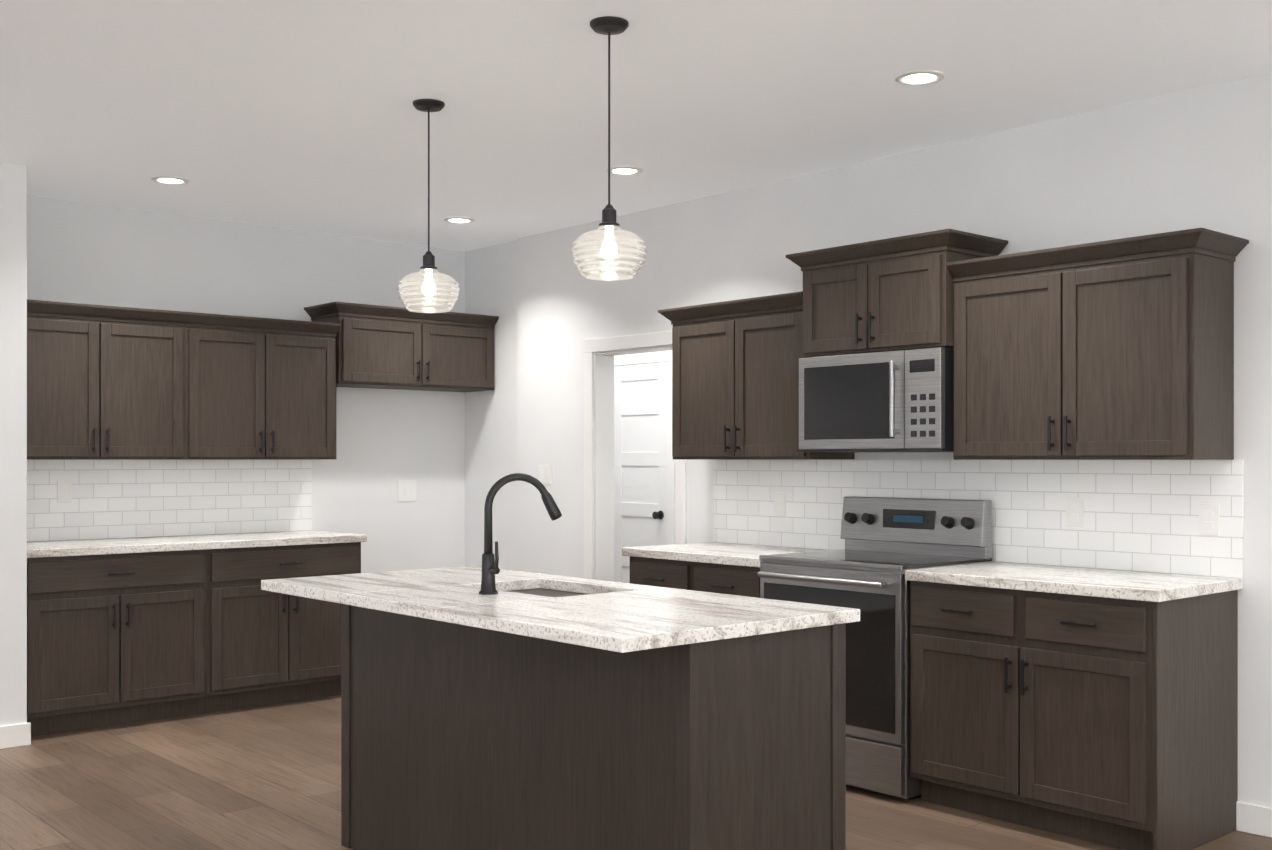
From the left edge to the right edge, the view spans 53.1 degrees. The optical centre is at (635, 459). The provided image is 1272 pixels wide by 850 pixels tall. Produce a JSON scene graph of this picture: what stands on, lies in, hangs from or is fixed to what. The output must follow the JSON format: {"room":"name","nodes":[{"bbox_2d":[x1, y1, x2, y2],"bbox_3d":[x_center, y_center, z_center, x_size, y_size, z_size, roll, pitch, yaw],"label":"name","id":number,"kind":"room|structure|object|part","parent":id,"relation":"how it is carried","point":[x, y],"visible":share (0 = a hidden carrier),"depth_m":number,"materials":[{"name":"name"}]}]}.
{"room":"kitchen","nodes":[
{"label":"kitchen","id":0,"kind":"room"},
{"bbox_2d":[0,163,26,725],"bbox_3d":[-3.163,-0.021,6.251,0.120,2.740,0.700,0,0,-41],"label":"wall","id":1,"kind":"structure","parent":0,"point":[13,444],"depth_m":5.99,"materials":[{"name":"paint"}]},
{"bbox_2d":[0,725,7,748],"bbox_3d":[-3.196,1.297,6.200,0.037,0.105,0.694,0,0,-41],"label":"baseboard","id":2,"kind":"structure","parent":1,"relation":"attached to","point":[3,729],"depth_m":5.95,"materials":[{"name":"white wood"}]},
{"bbox_2d":[27,195,464,572],"bbox_3d":[-4.546,-0.020,5.598,9.140,2.740,0.150,0,0,-41],"label":"wall","id":3,"kind":"structure","parent":0,"point":[105,255],"depth_m":7.82,"materials":[{"name":"paint"}]},
{"bbox_2d":[27,299,202,458],"bbox_3d":[-2.865,-0.394,6.750,0.982,0.783,0.340,0,0,-41],"label":"upper cabinet","id":4,"kind":"object","parent":3,"relation":"attached to","point":[109,382],"depth_m":6.65,"materials":[{"name":"brown wood"}]},
{"bbox_2d":[27,460,311,541],"bbox_3d":[-2.661,0.213,7.152,1.820,0.430,0.008,0,0,-41],"label":"backsplash","id":5,"kind":"structure","parent":3,"relation":"attached to","point":[128,498],"depth_m":7.16,"materials":[{"name":"tile"}]},
{"bbox_2d":[57,481,71,502],"bbox_3d":[-3.053,0.169,6.795,0.075,0.118,0.006,0,0,-41],"label":"electrical outlet","id":6,"kind":"object","parent":5,"relation":"attached to","point":[64,491],"visible":1,"depth_m":6.79,"materials":[{"name":"white plastic"}]},
{"bbox_2d":[203,315,340,458],"bbox_3d":[-2.237,-0.394,7.304,0.982,0.783,0.340,0,0,-41],"label":"upper cabinet","id":7,"kind":"object","parent":3,"relation":"attached to","point":[269,385],"depth_m":7.21,"materials":[{"name":"brown wood"}]},
{"bbox_2d":[304,302,498,391],"bbox_3d":[-1.450,-0.689,7.958,1.164,0.474,0.399,0,0,-41],"label":"upper cabinet","id":8,"kind":"object","parent":3,"relation":"attached to","point":[386,347],"visible":0.98,"depth_m":7.81,"materials":[{"name":"brown wood"}]},
{"bbox_3d":[-1.309,-0.550,7.839,0.078,0.130,0.034,0,0,-41],"label":"handle","id":9,"kind":"part","parent":8,"relation":"part of","materials":[{"name":"black metal"}]},
{"bbox_2d":[397,480,415,501],"bbox_3d":[-1.477,0.198,8.198,0.140,0.140,0.006,0,0,-41],"label":"electrical outlet","id":10,"kind":"object","parent":3,"relation":"attached to","point":[406,490],"visible":1,"depth_m":8.19,"materials":[{"name":"white plastic"}]},
{"bbox_2d":[0,695,1271,849],"bbox_3d":[-0.641,1.402,2.309,10.650,0.100,12.050,0,0,-41],"label":"floor","id":11,"kind":"structure","parent":0,"point":[266,777],"depth_m":5.07,"materials":[{"name":"brown wood"}]},
{"bbox_2d":[27,550,210,736],"bbox_3d":[-2.796,0.909,6.618,0.910,0.880,0.630,0,0,-41],"label":"base cabinet","id":12,"kind":"object","parent":11,"relation":"on","point":[121,631],"depth_m":6.39,"materials":[{"name":"brown wood"}]},
{"bbox_2d":[27,530,366,557],"bbox_3d":[-2.443,0.449,6.920,1.840,0.040,0.645,0,0,-41],"label":"countertop","id":13,"kind":"structure","parent":12,"relation":"on","point":[159,544],"depth_m":6.72,"materials":[{"name":"white stone"}]},
{"bbox_2d":[211,542,360,712],"bbox_3d":[-2.114,0.909,7.220,0.910,0.880,0.630,0,0,-41],"label":"base cabinet","id":14,"kind":"object","parent":11,"relation":"on","point":[268,647],"depth_m":6.94,"materials":[{"name":"brown wood"}]},
{"bbox_2d":[341,586,845,849],"bbox_3d":[-0.218,0.901,4.001,0.618,0.900,1.766,0,0,-41],"label":"kitchen island","id":15,"kind":"object","parent":11,"relation":"on","point":[521,710],"depth_m":3.50,"materials":[{"name":"brown wood"}]},
{"bbox_2d":[261,566,859,653],"bbox_3d":[-0.337,0.433,3.983,0.880,0.036,1.920,0,0,-41],"label":"island countertop","id":16,"kind":"structure","parent":15,"relation":"on","point":[626,618],"depth_m":3.61,"materials":[{"name":"white stone"}]},
{"bbox_2d":[479,473,561,594],"bbox_3d":[-0.364,0.229,4.000,0.262,0.375,0.118,0,0,-41],"label":"faucet","id":17,"kind":"object","parent":16,"relation":"on","point":[490,567],"visible":1,"depth_m":3.95,"materials":[{"name":"black metal"}]},
{"bbox_2d":[622,542,825,597],"bbox_3d":[0.470,0.890,6.101,0.664,0.920,0.930,0,0,-41],"label":"base cabinet","id":18,"kind":"object","parent":11,"relation":"on","point":[724,568],"visible":0.21,"depth_m":5.93,"materials":[{"name":"brown wood"}]},
{"bbox_3d":[0.241,0.704,5.885,0.034,0.280,0.588,0,0,-41],"label":"handle","id":19,"kind":"part","parent":18,"relation":"part of","materials":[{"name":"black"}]},
{"bbox_3d":[0.261,0.569,5.903,0.020,0.150,0.866,0,0,-41],"label":"drawer","id":20,"kind":"part","parent":18,"relation":"part of","materials":[{"name":"brown wood"}]},
{"bbox_2d":[757,496,991,799],"bbox_3d":[0.995,0.760,5.434,0.692,1.180,0.757,0,0,-41],"label":"range","id":21,"kind":"object","parent":11,"relation":"on","point":[889,541],"visible":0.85,"depth_m":5.16,"materials":[{"name":"silver metal"}]},
{"bbox_3d":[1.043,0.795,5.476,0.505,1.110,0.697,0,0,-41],"label":"knob","id":22,"kind":"part","parent":21,"relation":"part of","materials":[{"name":"black"}]},
{"bbox_2d":[905,561,1242,849],"bbox_3d":[1.623,0.890,4.793,0.664,0.920,1.025,0,0,-41],"label":"base cabinet","id":23,"kind":"object","parent":11,"relation":"on","point":[1098,705],"visible":1,"depth_m":4.52,"materials":[{"name":"brown wood"}]},
{"bbox_3d":[1.375,0.705,4.598,0.034,0.280,0.628,0,0,-41],"label":"handle","id":24,"kind":"part","parent":23,"relation":"part of","materials":[{"name":"black metal"}]},
{"bbox_3d":[1.395,0.570,4.616,0.020,0.150,0.946,0,0,-41],"label":"drawer","id":25,"kind":"part","parent":23,"relation":"part of","materials":[{"name":"brown wood"}]},
{"bbox_2d":[0,0,1271,251],"bbox_3d":[-0.641,-1.438,2.307,10.650,0.100,12.050,0,0,-41],"label":"ceiling","id":26,"kind":"structure","parent":0,"point":[298,114],"depth_m":4.80,"materials":[{"name":"paint"}]},
{"bbox_2d":[151,176,189,184],"bbox_3d":[-2.309,-1.385,6.309,0.180,0.008,0.180,0,0,-41],"label":"recessed light","id":27,"kind":"object","parent":26,"relation":"in","point":[171,180],"visible":1,"depth_m":6.30,"materials":[{"name":"white plastic"}]},
{"bbox_2d":[397,99,459,312],"bbox_3d":[-0.807,-0.985,4.954,0.241,0.809,0.241,0,0,-41],"label":"pendant light","id":28,"kind":"object","parent":26,"relation":"hanging from","point":[428,273],"visible":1,"depth_m":4.92,"materials":[{"name":"black"}]},
{"bbox_3d":[-0.807,-0.662,4.954,0.241,0.163,0.241,0,0,-41],"label":"lamp shade","id":29,"kind":"part","parent":28,"relation":"part of","materials":[{"name":"clear glass"}]},
{"bbox_3d":[-0.807,-1.065,4.954,0.124,0.650,0.124,0,0,-41],"label":"cord","id":30,"kind":"part","parent":28,"relation":"part of","materials":[{"name":"black plastic"}]},
{"bbox_3d":[-0.807,-0.689,4.954,0.049,0.102,0.049,0,0,-41],"label":"bulb","id":31,"kind":"part","parent":28,"relation":"part of","materials":[{"name":"white glass"}]},
{"bbox_2d":[444,217,474,223],"bbox_3d":[-1.024,-1.386,7.362,0.180,0.008,0.180,0,0,-41],"label":"recessed light","id":32,"kind":"object","parent":26,"relation":"in","point":[460,220],"visible":0.98,"depth_m":7.35,"materials":[{"name":"white plastic"}]},
{"bbox_2d":[571,16,646,280],"bbox_3d":[-0.085,-0.985,4.044,0.241,0.809,0.241,0,0,-41],"label":"pendant light","id":33,"kind":"object","parent":26,"relation":"hanging from","point":[608,231],"visible":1,"depth_m":4.01,"materials":[{"name":"black"}]},
{"bbox_3d":[-0.085,-0.662,4.044,0.241,0.163,0.241,0,0,-41],"label":"lamp shade","id":34,"kind":"part","parent":33,"relation":"part of","materials":[{"name":"clear glass"}]},
{"bbox_3d":[-0.085,-1.064,4.044,0.124,0.650,0.124,0,0,-41],"label":"cord","id":35,"kind":"part","parent":33,"relation":"part of","materials":[{"name":"black plastic"}]},
{"bbox_3d":[-0.085,-0.688,4.044,0.049,0.102,0.049,0,0,-41],"label":"bulb","id":36,"kind":"part","parent":33,"relation":"part of","materials":[{"name":"white glass"}]},
{"bbox_2d":[606,166,642,174],"bbox_3d":[-0.055,-1.385,6.096,0.180,0.008,0.180,0,0,-41],"label":"recessed light","id":37,"kind":"object","parent":26,"relation":"in","point":[624,170],"visible":1,"depth_m":6.09,"materials":[{"name":"white plastic"}]},
{"bbox_2d":[894,70,944,85],"bbox_3d":[1.028,-1.385,4.611,0.180,0.008,0.180,0,0,-41],"label":"recessed light","id":38,"kind":"object","parent":26,"relation":"in","point":[918,77],"visible":0.96,"depth_m":4.61,"materials":[{"name":"white plastic"}]},
{"bbox_2d":[465,72,1271,807],"bbox_3d":[2.516,-0.019,4.391,0.140,2.740,11.000,0,0,-41],"label":"wall","id":39,"kind":"structure","parent":0,"point":[1187,160],"depth_m":5.82,"materials":[{"name":"paint"}]},
{"bbox_2d":[539,465,550,483],"bbox_3d":[-0.554,0.089,7.763,0.006,0.118,0.120,0,0,-41],"label":"light switch","id":40,"kind":"object","parent":39,"relation":"attached to","point":[544,474],"visible":0.94,"depth_m":7.76,"materials":[{"name":"white plastic"}]},
{"bbox_2d":[584,331,686,581],"bbox_3d":[0.038,0.324,7.192,0.162,2.051,0.860,0,0,-41],"label":"door frame","id":41,"kind":"structure","parent":39,"relation":"attached to","point":[600,364],"depth_m":7.25,"materials":[{"name":"white wood"}]},
{"bbox_2d":[614,362,666,582],"bbox_3d":[0.030,0.318,9.364,0.013,2.044,0.604,0,0,-41],"label":"door","id":42,"kind":"structure","parent":39,"relation":"attached to","point":[640,444],"depth_m":9.37,"materials":[{"name":"white wood"}]},
{"bbox_2d":[652,511,663,519],"bbox_3d":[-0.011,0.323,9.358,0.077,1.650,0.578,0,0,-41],"label":"hardware piece","id":43,"kind":"object","parent":42,"relation":"attached to","point":[659,515],"visible":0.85,"depth_m":9.16,"materials":[{"name":"black metal"}]},
{"bbox_2d":[658,291,853,458],"bbox_3d":[0.568,-0.381,6.209,0.374,0.757,0.963,0,0,-41],"label":"upper cabinet","id":44,"kind":"object","parent":39,"relation":"attached to","point":[735,379],"visible":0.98,"depth_m":6.06,"materials":[{"name":"brown wood"}]},
{"bbox_3d":[0.458,-0.101,6.077,0.034,0.130,0.078,0,0,-41],"label":"handle","id":45,"kind":"part","parent":44,"relation":"part of","materials":[{"name":"black metal"}]},
{"bbox_2d":[786,229,1007,357],"bbox_3d":[1.121,-0.693,5.543,0.424,0.462,0.873,0,0,-41],"label":"upper cabinet","id":46,"kind":"object","parent":39,"relation":"attached to","point":[891,294],"visible":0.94,"depth_m":5.37,"materials":[{"name":"brown wood"}]},
{"bbox_3d":[0.974,-0.561,5.415,0.034,0.130,0.078,0,0,-41],"label":"handle","id":47,"kind":"part","parent":46,"relation":"part of","materials":[{"name":"black metal"}]},
{"bbox_2d":[799,347,953,451],"bbox_3d":[1.109,-0.247,5.533,0.455,0.423,0.759,0,0,-41],"label":"microwave","id":48,"kind":"object","parent":46,"relation":"attached to","point":[896,401],"visible":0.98,"depth_m":5.37,"materials":[{"name":"silver metal"}]},
{"bbox_3d":[0.981,-0.250,5.417,0.003,0.320,0.694,0,0,-41],"label":"glass","id":49,"kind":"part","parent":48,"relation":"part of","materials":[{"name":"black glass"}]},
{"bbox_2d":[713,460,1243,577],"bbox_3d":[1.308,0.214,5.646,0.008,0.430,2.720,0,0,-41],"label":"backsplash","id":50,"kind":"structure","parent":39,"relation":"attached to","point":[1141,515],"depth_m":5.24,"materials":[{"name":"tile"}]},
{"bbox_2d":[774,492,785,515],"bbox_3d":[0.714,0.220,6.308,0.006,0.118,0.075,0,0,-41],"label":"electrical outlet","id":51,"kind":"object","parent":50,"relation":"attached to","point":[779,503],"visible":1,"depth_m":6.30,"materials":[{"name":"white plastic"}]},
{"bbox_2d":[1066,497,1083,526],"bbox_3d":[1.765,0.210,5.115,0.006,0.118,0.075,0,0,-41],"label":"electrical outlet","id":52,"kind":"object","parent":50,"relation":"attached to","point":[1074,512],"visible":1,"depth_m":5.11,"materials":[{"name":"white plastic"}]},
{"bbox_2d":[1199,503,1218,535],"bbox_3d":[2.122,0.220,4.710,0.006,0.118,0.075,0,0,-41],"label":"electrical outlet","id":53,"kind":"object","parent":50,"relation":"attached to","point":[1208,519],"visible":1,"depth_m":4.71,"materials":[{"name":"white plastic"}]},
{"bbox_2d":[946,228,1248,459],"bbox_3d":[1.738,-0.400,4.881,0.374,0.797,1.044,0,0,-41],"label":"upper cabinet","id":54,"kind":"object","parent":39,"relation":"attached to","point":[1119,349],"visible":1,"depth_m":4.69,"materials":[{"name":"brown wood"}]},
{"bbox_3d":[1.593,-0.101,4.789,0.034,0.130,0.078,0,0,-41],"label":"handle","id":55,"kind":"part","parent":54,"relation":"part of","materials":[{"name":"black metal"}]},
{"bbox_2d":[1236,801,1271,837],"bbox_3d":[4.141,1.299,2.431,0.014,0.105,5.910,0,0,-41],"label":"baseboard","id":56,"kind":"structure","parent":39,"relation":"attached to","point":[1254,819],"depth_m":4.59,"materials":[{"name":"white wood"}]}
]}

